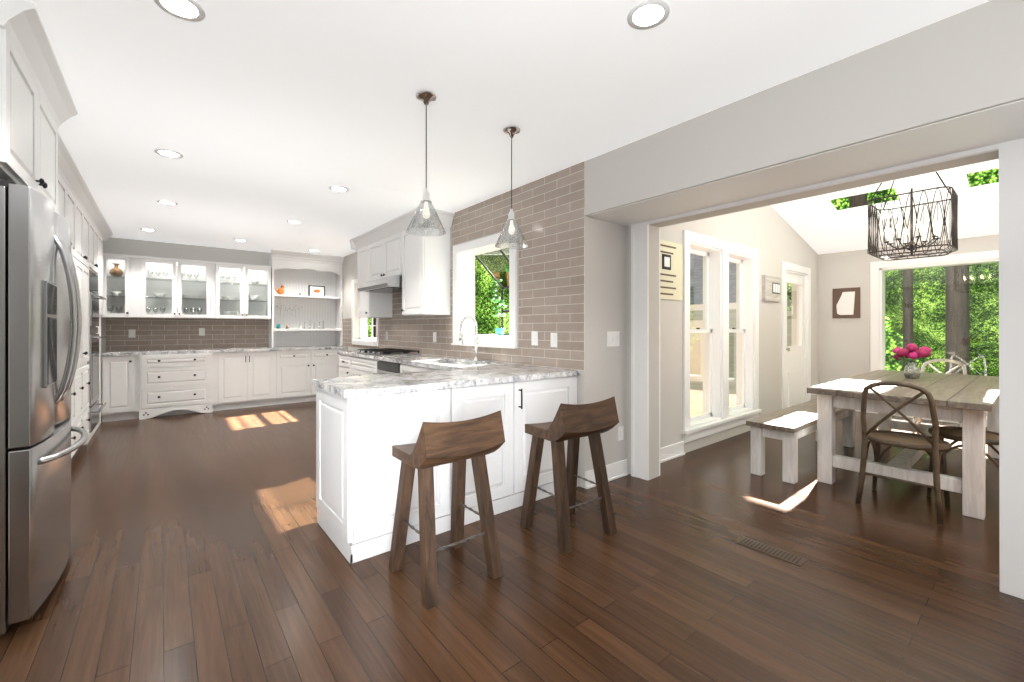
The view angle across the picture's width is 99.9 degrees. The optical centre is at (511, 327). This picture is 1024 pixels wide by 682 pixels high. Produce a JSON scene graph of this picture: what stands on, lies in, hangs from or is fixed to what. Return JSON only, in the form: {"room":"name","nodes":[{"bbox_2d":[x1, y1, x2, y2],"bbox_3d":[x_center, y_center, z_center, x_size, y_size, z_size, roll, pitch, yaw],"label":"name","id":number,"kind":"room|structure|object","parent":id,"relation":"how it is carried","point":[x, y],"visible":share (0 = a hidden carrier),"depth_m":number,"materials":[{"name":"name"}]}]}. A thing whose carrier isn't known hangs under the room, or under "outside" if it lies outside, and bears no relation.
{"room":"kitchen","nodes":[
{"label":"kitchen","id":0,"kind":"room"},
{"bbox_2d":[0,0,63,216],"bbox_3d":[-2.615,-0.023,1.856,0.768,2.550,1.072,0,0,-39],"label":"upper cabinet","id":1,"kind":"object","parent":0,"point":[38,108],"depth_m":1.93,"materials":[{"name":"white wood"}]},
{"bbox_2d":[101,237,335,415],"bbox_3d":[-4.766,-0.025,7.078,4.000,2.550,0.200,0,0,-39],"label":"wall","id":2,"kind":"structure","parent":0,"point":[112,245],"depth_m":6.62,"materials":[{"name":"grey paint"}]},
{"bbox_2d":[101,253,270,318],"bbox_3d":[-4.884,-0.587,6.608,2.049,0.877,0.378,0,0,-39],"label":"upper cabinet","id":3,"kind":"object","parent":2,"relation":"attached to","point":[139,286],"visible":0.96,"depth_m":6.54,"materials":[{"name":"white wood"}]},
{"bbox_2d":[107,263,259,315],"bbox_3d":[-4.939,-0.539,6.603,1.866,0.740,0.230,0,0,-39],"label":"display","id":4,"kind":"object","parent":3,"relation":"in","point":[165,273],"depth_m":6.50,"materials":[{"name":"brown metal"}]},
{"bbox_2d":[106,317,267,350],"bbox_3d":[-4.980,0.080,6.770,2.060,0.500,0.002,0,0,-39],"label":"tiled wall","id":5,"kind":"structure","parent":2,"relation":"attached to","point":[150,333],"depth_m":6.67,"materials":[{"name":"beige tile"}]},
{"bbox_2d":[129,329,134,337],"bbox_3d":[-5.560,0.080,6.293,0.075,0.120,0.010,0,0,-39],"label":"switch plate","id":6,"kind":"object","parent":5,"relation":"attached to","point":[131,331],"depth_m":6.29,"materials":[{"name":"white plastic"}]},
{"bbox_2d":[199,328,204,335],"bbox_3d":[-4.915,0.060,6.816,0.075,0.120,0.010,0,0,-39],"label":"switch plate","id":7,"kind":"object","parent":5,"relation":"attached to","point":[201,330],"depth_m":6.81,"materials":[{"name":"white plastic"}]},
{"bbox_2d":[343,227,555,367],"bbox_3d":[-1.355,-0.025,5.884,0.200,2.550,5.950,0,0,-39],"label":"wall","id":8,"kind":"structure","parent":0,"point":[349,268],"depth_m":7.48,"materials":[{"name":"grey paint"}]},
{"bbox_2d":[352,279,378,345],"bbox_3d":[-2.344,-0.275,7.032,0.185,1.110,1.180,0,0,-39],"label":"kitchen window","id":9,"kind":"structure","parent":8,"relation":"in","point":[363,340],"depth_m":7.26,"materials":[{"name":"white wood"}]},
{"bbox_2d":[357,275,401,293],"bbox_3d":[-1.579,-0.557,5.580,0.519,0.145,1.000,0,0,-39],"label":"range hood","id":10,"kind":"object","parent":8,"relation":"attached to","point":[391,284],"visible":0.77,"depth_m":5.33,"materials":[{"name":"silver metal"}]},
{"bbox_2d":[349,206,454,317],"bbox_3d":[-1.516,-0.725,5.579,0.426,1.150,2.260,0,0,-39],"label":"upper cabinet","id":11,"kind":"object","parent":8,"relation":"attached to","point":[420,264],"visible":0.9,"depth_m":4.99,"materials":[{"name":"white wood"}]},
{"bbox_2d":[343,161,584,369],"bbox_3d":[-1.371,-0.485,5.741,0.004,1.630,6.151,0,0,-39],"label":"tiled wall","id":12,"kind":"structure","parent":8,"relation":"attached to","point":[549,211],"depth_m":3.78,"materials":[{"name":"beige tile"}]},
{"bbox_2d":[433,332,435,341],"bbox_3d":[-0.934,0.110,5.188,0.010,0.120,0.075,0,0,-39],"label":"switch plate","id":13,"kind":"object","parent":12,"relation":"attached to","point":[434,333],"depth_m":5.18,"materials":[{"name":"white plastic"}]},
{"bbox_2d":[531,331,537,344],"bbox_3d":[0.199,0.090,3.789,0.010,0.125,0.080,0,0,-39],"label":"switch plate","id":14,"kind":"object","parent":12,"relation":"attached to","point":[534,334],"depth_m":3.79,"materials":[{"name":"white plastic"}]},
{"bbox_2d":[551,333,556,346],"bbox_3d":[0.350,0.100,3.602,0.010,0.120,0.075,0,0,-39],"label":"switch plate","id":15,"kind":"object","parent":12,"relation":"attached to","point":[553,335],"depth_m":3.60,"materials":[{"name":"white plastic"}]},
{"bbox_2d":[451,231,517,348],"bbox_3d":[-0.070,-0.365,4.608,0.668,1.110,1.130,0,0,-39],"label":"window","id":16,"kind":"structure","parent":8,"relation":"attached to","point":[499,263],"depth_m":4.77,"materials":[{"name":"white wood"}]},
{"bbox_2d":[490,279,506,334],"bbox_3d":[-0.002,-0.238,4.687,0.178,0.634,0.688,0,0,-39],"label":"garden plants","id":17,"kind":"object","parent":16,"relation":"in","point":[499,330],"visible":0.48,"depth_m":4.85,"materials":[{"name":"green plant"}]},
{"bbox_2d":[26,0,989,255],"bbox_3d":[-1.252,-1.360,2.975,4.700,0.120,11.000,0,0,-39],"label":"ceiling","id":18,"kind":"structure","parent":0,"point":[267,119],"depth_m":2.35,"materials":[{"name":"white paint"}]},
{"bbox_2d":[140,228,155,231],"bbox_3d":[-4.813,-1.296,5.689,0.168,0.005,0.168,0,0,42],"label":"recessed light","id":19,"kind":"object","parent":18,"relation":"in","point":[144,229],"depth_m":5.66,"materials":[{"name":"white"}]},
{"bbox_2d":[157,200,177,204],"bbox_3d":[-3.564,-1.296,4.449,0.168,0.005,0.168,0,0,42],"label":"recessed light","id":20,"kind":"object","parent":18,"relation":"in","point":[166,202],"depth_m":4.44,"materials":[{"name":"white plastic"}]},
{"bbox_2d":[154,149,182,157],"bbox_3d":[-2.551,-1.296,3.197,0.168,0.005,0.168,0,0,42],"label":"recessed light","id":21,"kind":"object","parent":18,"relation":"in","point":[164,152],"depth_m":3.19,"materials":[{"name":"white"}]},
{"bbox_2d":[154,0,205,21],"bbox_3d":[-1.339,-1.296,1.733,0.168,0.005,0.168,0,0,42],"label":"recessed light","id":22,"kind":"object","parent":18,"relation":"in","point":[188,10],"depth_m":1.75,"materials":[{"name":"white plastic"}]},
{"bbox_2d":[287,220,301,223],"bbox_3d":[-2.655,-1.296,5.249,0.168,0.005,0.168,0,0,42],"label":"recessed light","id":23,"kind":"object","parent":18,"relation":"in","point":[290,221],"depth_m":5.23,"materials":[{"name":"white"}]},
{"bbox_2d":[329,186,348,191],"bbox_3d":[-1.612,-1.296,4.009,0.168,0.005,0.168,0,0,6],"label":"recessed light","id":24,"kind":"object","parent":18,"relation":"in","point":[335,188],"depth_m":4.00,"materials":[{"name":"white plastic"}]},
{"bbox_2d":[406,89,445,235],"bbox_3d":[-0.480,-0.917,2.404,0.220,0.764,0.220,0,0,-39],"label":"pendant light","id":25,"kind":"object","parent":18,"relation":"hanging from","point":[426,97],"visible":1,"depth_m":2.38,"materials":[{"name":"clear glass"}]},
{"bbox_2d":[495,125,527,248],"bbox_3d":[-0.003,-0.917,2.816,0.220,0.764,0.220,0,0,-39],"label":"pendant light","id":26,"kind":"object","parent":18,"relation":"hanging from","point":[511,131],"visible":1,"depth_m":2.79,"materials":[{"name":"clear glass"}]},
{"bbox_2d":[627,0,669,29],"bbox_3d":[0.564,-1.296,1.782,0.168,0.005,0.168,0,0,42],"label":"recessed light","id":27,"kind":"object","parent":18,"relation":"in","point":[646,14],"depth_m":1.78,"materials":[{"name":"white plastic"}]},
{"bbox_2d":[585,0,1023,225],"bbox_3d":[2.180,-1.087,1.797,0.550,0.425,4.450,0,0,-39],"label":"bulkhead","id":28,"kind":"object","parent":18,"relation":"attached to","point":[950,85],"visible":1,"depth_m":2.14,"materials":[{"name":"grey paint"}]},
{"bbox_2d":[0,389,1023,681],"bbox_3d":[0.730,1.280,4.580,9.800,0.060,11.000,0,0,-39],"label":"floor","id":29,"kind":"structure","parent":0,"point":[204,549],"depth_m":2.11,"materials":[{"name":"brown wood"}]},
{"bbox_2d":[0,179,87,634],"bbox_3d":[-2.539,0.328,1.907,0.935,1.845,0.960,0,0,-39],"label":"refrigerator","id":30,"kind":"object","parent":29,"relation":"on","point":[40,320],"visible":1,"depth_m":1.79,"materials":[{"name":"silver metal"}]},
{"bbox_2d":[64,164,79,457],"bbox_3d":[-3.897,-0.023,3.329,0.628,2.550,0.940,0,0,-39],"label":"tall cabinet","id":31,"kind":"object","parent":29,"relation":"on","point":[71,189],"depth_m":3.85,"materials":[{"name":"white wood"}]},
{"bbox_2d":[80,192,91,444],"bbox_3d":[-4.489,-0.023,4.060,0.628,2.550,0.941,0,0,-39],"label":"tall cabinet","id":32,"kind":"object","parent":29,"relation":"on","point":[85,208],"depth_m":4.34,"materials":[{"name":"white wood"}]},
{"bbox_2d":[92,212,99,435],"bbox_3d":[-5.044,-0.023,4.744,0.628,2.550,0.821,0,0,-39],"label":"tall cabinet","id":33,"kind":"object","parent":29,"relation":"on","point":[95,219],"depth_m":5.12,"materials":[{"name":"white wood"}]},
{"bbox_2d":[87,270,106,432],"bbox_3d":[-5.005,0.253,4.775,0.683,1.795,0.740,0,0,-39],"label":"wall oven stack","id":34,"kind":"object","parent":33,"relation":"in","point":[93,363],"visible":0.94,"depth_m":4.82,"materials":[{"name":"silver metal"}]},
{"bbox_2d":[100,224,103,423],"bbox_3d":[-5.467,-0.023,5.267,0.628,2.550,0.525,0,0,-39],"label":"tall cabinet","id":35,"kind":"object","parent":29,"relation":"on","point":[101,225],"depth_m":5.53,"materials":[{"name":"white wood"}]},
{"bbox_2d":[101,350,136,421],"bbox_3d":[-5.436,0.790,5.980,0.349,0.920,0.658,0,0,-39],"label":"base cabinet","id":36,"kind":"object","parent":29,"relation":"on","point":[119,368],"depth_m":5.76,"materials":[{"name":"white wood"}]},
{"bbox_2d":[137,349,216,419],"bbox_3d":[-4.957,0.790,6.368,0.884,0.920,0.658,0,0,-39],"label":"base cabinet","id":37,"kind":"object","parent":29,"relation":"on","point":[142,384],"depth_m":6.11,"materials":[{"name":"white wood"}]},
{"bbox_2d":[213,347,276,410],"bbox_3d":[-4.302,0.790,6.899,0.803,0.920,0.658,0,0,-39],"label":"base cabinet","id":38,"kind":"object","parent":29,"relation":"on","point":[246,377],"depth_m":6.69,"materials":[{"name":"white wood"}]},
{"bbox_2d":[277,346,347,404],"bbox_3d":[-3.544,0.790,7.512,1.146,0.920,0.658,0,0,-39],"label":"base cabinet","id":39,"kind":"object","parent":29,"relation":"on","point":[297,366],"depth_m":7.20,"materials":[{"name":"white wood"}]},
{"bbox_2d":[268,249,343,347],"bbox_3d":[-3.628,-0.485,7.599,1.166,1.626,0.418,0,0,-39],"label":"shelf unit","id":40,"kind":"object","parent":39,"relation":"on","point":[294,273],"visible":0.98,"depth_m":7.70,"materials":[{"name":"white wood"}]},
{"bbox_2d":[274,285,283,293],"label":"decor","id":41,"kind":"object","parent":40,"relation":"in","point":[280,291],"depth_m":7.34,"materials":[{"name":"orange ceramic"}]},
{"bbox_2d":[298,321,324,328],"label":"decor","id":42,"kind":"object","parent":40,"relation":"in","point":[309,321],"depth_m":7.65,"materials":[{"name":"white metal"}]},
{"bbox_2d":[308,285,324,295],"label":"decor","id":43,"kind":"object","parent":40,"relation":"in","point":[314,290],"depth_m":7.79,"materials":[{"name":"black paper"}]},
{"bbox_2d":[337,351,348,376],"bbox_3d":[-2.081,0.790,6.116,0.628,0.920,0.515,0,0,-39],"label":"base cabinet","id":44,"kind":"object","parent":29,"relation":"on","point":[344,355],"depth_m":5.94,"materials":[{"name":"white wood"}]},
{"bbox_2d":[349,350,372,375],"bbox_3d":[-1.630,0.790,5.560,0.628,0.920,0.917,0,0,-39],"label":"base cabinet","id":45,"kind":"object","parent":29,"relation":"on","point":[352,363],"depth_m":5.46,"materials":[{"name":"white wood"}]},
{"bbox_2d":[356,348,421,355],"bbox_3d":[-1.626,0.307,5.613,0.522,0.044,0.910,0,0,-39],"label":"gas cooktop","id":46,"kind":"object","parent":45,"relation":"in","point":[385,351],"visible":1,"depth_m":5.43,"materials":[{"name":"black metal"}]},
{"bbox_2d":[312,372,455,563],"bbox_3d":[-0.830,0.790,2.712,0.635,0.920,0.690,0,0,-39],"label":"base cabinet","id":47,"kind":"object","parent":29,"relation":"on","point":[364,423],"depth_m":2.43,"materials":[{"name":"white wood"}]},
{"bbox_2d":[373,360,400,374],"bbox_3d":[-1.171,0.812,4.936,0.655,0.875,0.599,0,0,-39],"label":"dishwasher","id":48,"kind":"object","parent":29,"relation":"on","point":[384,367],"visible":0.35,"depth_m":4.77,"materials":[{"name":"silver metal"}]},
{"bbox_2d":[373,354,440,373],"bbox_3d":[-1.142,0.790,4.957,0.628,0.920,0.633,0,0,-39],"label":"base cabinet","id":49,"kind":"object","parent":29,"relation":"on","point":[392,358],"depth_m":4.99,"materials":[{"name":"white"}]},
{"bbox_2d":[397,356,460,372],"bbox_3d":[-0.739,0.790,4.459,0.628,0.920,0.649,0,0,-39],"label":"base cabinet","id":50,"kind":"object","parent":29,"relation":"on","point":[407,364],"depth_m":4.45,"materials":[{"name":"white"}]},
{"bbox_2d":[388,410,504,609],"bbox_3d":[-0.341,0.835,2.201,0.440,0.831,0.435,0,0,-39],"label":"bar stool","id":51,"kind":"object","parent":29,"relation":"on","point":[457,444],"visible":1,"depth_m":2.11,"materials":[{"name":"brown wood"}]},
{"bbox_2d":[408,368,523,524],"bbox_3d":[-0.369,0.790,3.085,0.569,0.920,0.690,0,0,-39],"label":"base cabinet","id":52,"kind":"object","parent":29,"relation":"on","point":[479,392],"depth_m":2.92,"materials":[{"name":"white wood"}]},
{"bbox_2d":[425,358,524,370],"bbox_3d":[-0.325,0.790,3.948,0.628,0.920,0.666,0,0,-39],"label":"base cabinet","id":53,"kind":"object","parent":29,"relation":"on","point":[465,363],"depth_m":3.97,"materials":[{"name":"white"}]},
{"bbox_2d":[459,315,478,360],"bbox_3d":[-0.447,0.101,4.310,0.229,0.457,0.122,0,0,-39],"label":"sink faucet","id":54,"kind":"object","parent":53,"relation":"on","point":[461,335],"visible":1,"depth_m":4.32,"materials":[{"name":"silver metal"}]},
{"bbox_2d":[476,365,580,500],"bbox_3d":[0.064,0.790,3.436,0.665,0.920,0.690,0,0,-39],"label":"base cabinet","id":55,"kind":"object","parent":29,"relation":"on","point":[545,388],"depth_m":3.17,"materials":[{"name":"white wood"}]},
{"bbox_2d":[520,396,618,553],"bbox_3d":[0.348,0.835,2.669,0.440,0.830,0.435,0,0,-35],"label":"bar stool","id":56,"kind":"object","parent":29,"relation":"on","point":[572,424],"visible":1,"depth_m":2.59,"materials":[{"name":"brown wood"}]},
{"bbox_2d":[735,536,807,565],"bbox_3d":[1.448,1.248,2.414,0.110,0.004,0.330,0,0,-39],"label":"floor vent","id":57,"kind":"object","parent":29,"relation":"in","point":[789,557],"visible":1,"depth_m":2.40,"materials":[{"name":"brown metal"}]},
{"bbox_2d":[746,399,854,483],"bbox_3d":[2.838,1.020,4.122,1.880,0.460,0.363,0,0,-39],"label":"bench","id":58,"kind":"object","parent":29,"relation":"on","point":[789,427],"visible":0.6,"depth_m":3.66,"materials":[{"name":"white wood"}]},
{"bbox_2d":[855,381,950,524],"bbox_3d":[2.748,0.803,3.023,0.501,0.898,0.466,0,0,-39],"label":"x-back chair","id":59,"kind":"object","parent":29,"relation":"on","point":[936,445],"visible":0.92,"depth_m":2.95,"materials":[{"name":"brown wood"}]},
{"bbox_2d":[807,370,998,519],"bbox_3d":[3.616,0.865,3.829,2.400,0.770,0.997,0,0,-39],"label":"dining table","id":60,"kind":"object","parent":29,"relation":"on","point":[968,401],"visible":0.79,"depth_m":3.25,"materials":[{"name":"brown wood"}]},
{"bbox_2d":[893,343,931,378],"bbox_3d":[3.776,0.312,4.065,0.280,0.336,0.274,0,0,-39],"label":"vase","id":61,"kind":"object","parent":60,"relation":"on","point":[910,351],"visible":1,"depth_m":4.03,"materials":[{"name":"pink plant"}]},
{"bbox_2d":[912,359,966,433],"bbox_3d":[4.787,0.803,4.803,0.501,0.898,0.466,0,0,-39],"label":"chair","id":62,"kind":"object","parent":29,"relation":"on","point":[937,371],"visible":0.17,"depth_m":4.92,"materials":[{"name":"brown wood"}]},
{"bbox_2d":[926,426,998,496],"bbox_3d":[3.394,0.803,3.151,0.466,0.898,0.501,0,0,-39],"label":"x-back chair","id":63,"kind":"object","parent":29,"relation":"on","point":[955,433],"visible":0.23,"depth_m":3.17,"materials":[{"name":"brown wood"}]},
{"bbox_2d":[577,206,817,487],"bbox_3d":[2.737,-0.210,5.240,5.750,2.920,0.200,0,0,-39],"label":"wall","id":64,"kind":"structure","parent":0,"point":[772,236],"depth_m":4.12,"materials":[{"name":"grey paint"}]},
{"bbox_2d":[585,459,627,488],"bbox_3d":[0.779,1.187,3.508,0.525,0.133,0.027,0,0,-39],"label":"baseboard","id":65,"kind":"structure","parent":64,"relation":"attached to","point":[616,470],"depth_m":3.54,"materials":[{"name":"white wood"}]},
{"bbox_2d":[607,331,618,346],"bbox_3d":[0.842,0.090,3.568,0.160,0.125,0.010,0,0,-39],"label":"switch plate","id":66,"kind":"object","parent":64,"relation":"attached to","point":[612,338],"depth_m":3.56,"materials":[{"name":"white plastic"}]},
{"bbox_2d":[618,426,622,440],"bbox_3d":[0.919,0.890,3.631,0.070,0.115,0.010,0,0,-39],"label":"switch plate","id":67,"kind":"object","parent":64,"relation":"attached to","point":[620,429],"depth_m":3.62,"materials":[{"name":"white plastic"}]},
{"bbox_2d":[660,239,682,300],"bbox_3d":[1.477,-0.545,4.071,0.500,0.550,0.030,0,0,-39],"label":"sign board","id":68,"kind":"object","parent":64,"relation":"attached to","point":[671,270],"visible":0.75,"depth_m":4.10,"materials":[{"name":"beige paper"}]},
{"bbox_2d":[660,441,684,462],"bbox_3d":[1.415,1.187,4.015,0.749,0.133,0.039,0,0,-39],"label":"baseboard","id":69,"kind":"structure","parent":64,"relation":"attached to","point":[667,453],"depth_m":4.11,"materials":[{"name":"white wood"}]},
{"bbox_2d":[682,230,761,442],"bbox_3d":[2.330,0.084,4.877,1.800,2.112,0.250,0,0,-39],"label":"window","id":70,"kind":"structure","parent":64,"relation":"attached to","point":[719,414],"depth_m":4.82,"materials":[{"name":"white wood"}]},
{"bbox_2d":[762,275,780,301],"bbox_3d":[3.388,-0.510,5.604,0.520,0.320,0.052,0,0,-39],"label":"picture frame","id":71,"kind":"object","parent":64,"relation":"attached to","point":[771,288],"visible":1,"depth_m":5.55,"materials":[{"name":"grey wood"}]},
{"bbox_2d":[782,261,810,408],"bbox_3d":[4.059,0.169,6.286,1.100,2.162,0.233,0,0,-39],"label":"entry door","id":72,"kind":"structure","parent":64,"relation":"in","point":[796,369],"depth_m":6.35,"materials":[{"name":"white wood"}]},
{"bbox_2d":[627,150,998,479],"bbox_3d":[2.452,-0.025,2.018,0.150,2.550,4.450,0,0,-39],"label":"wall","id":73,"kind":"structure","parent":0,"point":[654,349],"depth_m":3.56,"materials":[{"name":"grey paint"}]},
{"bbox_2d":[631,138,1023,598],"bbox_3d":[1.779,0.145,2.837,0.206,2.216,2.216,0,0,-39],"label":"door frame","id":74,"kind":"structure","parent":73,"relation":"attached to","point":[1011,362],"depth_m":2.02,"materials":[{"name":"white wood"}]},
{"bbox_2d":[770,159,998,254],"bbox_3d":[3.963,-1.375,4.142,5.312,0.961,3.450,0,0,-39],"label":"ceiling","id":75,"kind":"structure","parent":0,"point":[820,224],"depth_m":5.40,"materials":[{"name":"white paint"}]},
{"bbox_2d":[867,172,957,260],"bbox_3d":[3.575,-1.182,3.848,0.552,1.075,0.552,0,0,-39],"label":"chandelier","id":76,"kind":"object","parent":75,"relation":"hanging from","point":[953,223],"visible":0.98,"depth_m":3.79,"materials":[{"name":"grey metal"}]},
{"bbox_2d":[818,234,998,415],"bbox_3d":[5.979,0.030,5.646,0.200,2.440,3.250,0,0,-39],"label":"wall","id":77,"kind":"structure","parent":0,"point":[843,348],"depth_m":6.55,"materials":[{"name":"grey paint"}]},
{"bbox_2d":[833,287,859,317],"bbox_3d":[5.095,-0.380,6.558,0.024,0.460,0.340,0,0,-39],"label":"sign","id":78,"kind":"object","parent":77,"relation":"attached to","point":[846,302],"visible":1,"depth_m":6.54,"materials":[{"name":"brown wood"}]},
{"bbox_2d":[855,410,986,426],"bbox_3d":[5.827,1.187,5.651,0.027,0.133,3.049,0,0,-39],"label":"baseboard","id":79,"kind":"structure","parent":77,"relation":"attached to","point":[855,410],"depth_m":5.87,"materials":[{"name":"white wood"}]},
{"bbox_2d":[870,250,998,412],"bbox_3d":[5.898,0.050,5.709,0.245,2.043,1.790,0,0,-39],"label":"window","id":80,"kind":"structure","parent":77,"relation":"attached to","point":[878,269],"depth_m":6.11,"materials":[{"name":"white"}]},
{"label":"outside","id":81,"kind":"structure","parent":0,"visible":0},
{"bbox_2d":[368,249,508,337],"bbox_3d":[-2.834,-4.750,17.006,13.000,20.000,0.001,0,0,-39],"label":"forest","id":82,"kind":"object","parent":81,"point":[487,321],"depth_m":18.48,"materials":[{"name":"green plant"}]},
{"bbox_2d":[787,168,998,370],"bbox_3d":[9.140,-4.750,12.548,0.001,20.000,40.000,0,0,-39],"label":"forest","id":83,"kind":"object","parent":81,"point":[990,176],"depth_m":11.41,"materials":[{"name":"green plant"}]},
{"bbox_3d":[6.575,4.500,10.472,6.600,1.500,40.000,0,0,-39],"label":"ground","id":84,"kind":"structure","parent":0,"visible":0},
{"bbox_2d":[371,174,998,376],"bbox_3d":[5.918,-4.250,9.467,25.110,19.002,7.843,0,0,27],"label":"trees","id":85,"kind":"object","parent":84,"relation":"on","point":[857,200],"depth_m":8.61,"materials":[{"name":"green plant"}]},
{"bbox_2d":[690,254,791,393],"bbox_3d":[4.880,0.860,11.930,5.400,6.780,5.800,0,0,-39],"label":"house","id":86,"kind":"object","parent":84,"relation":"on","point":[697,318],"depth_m":9.01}
]}

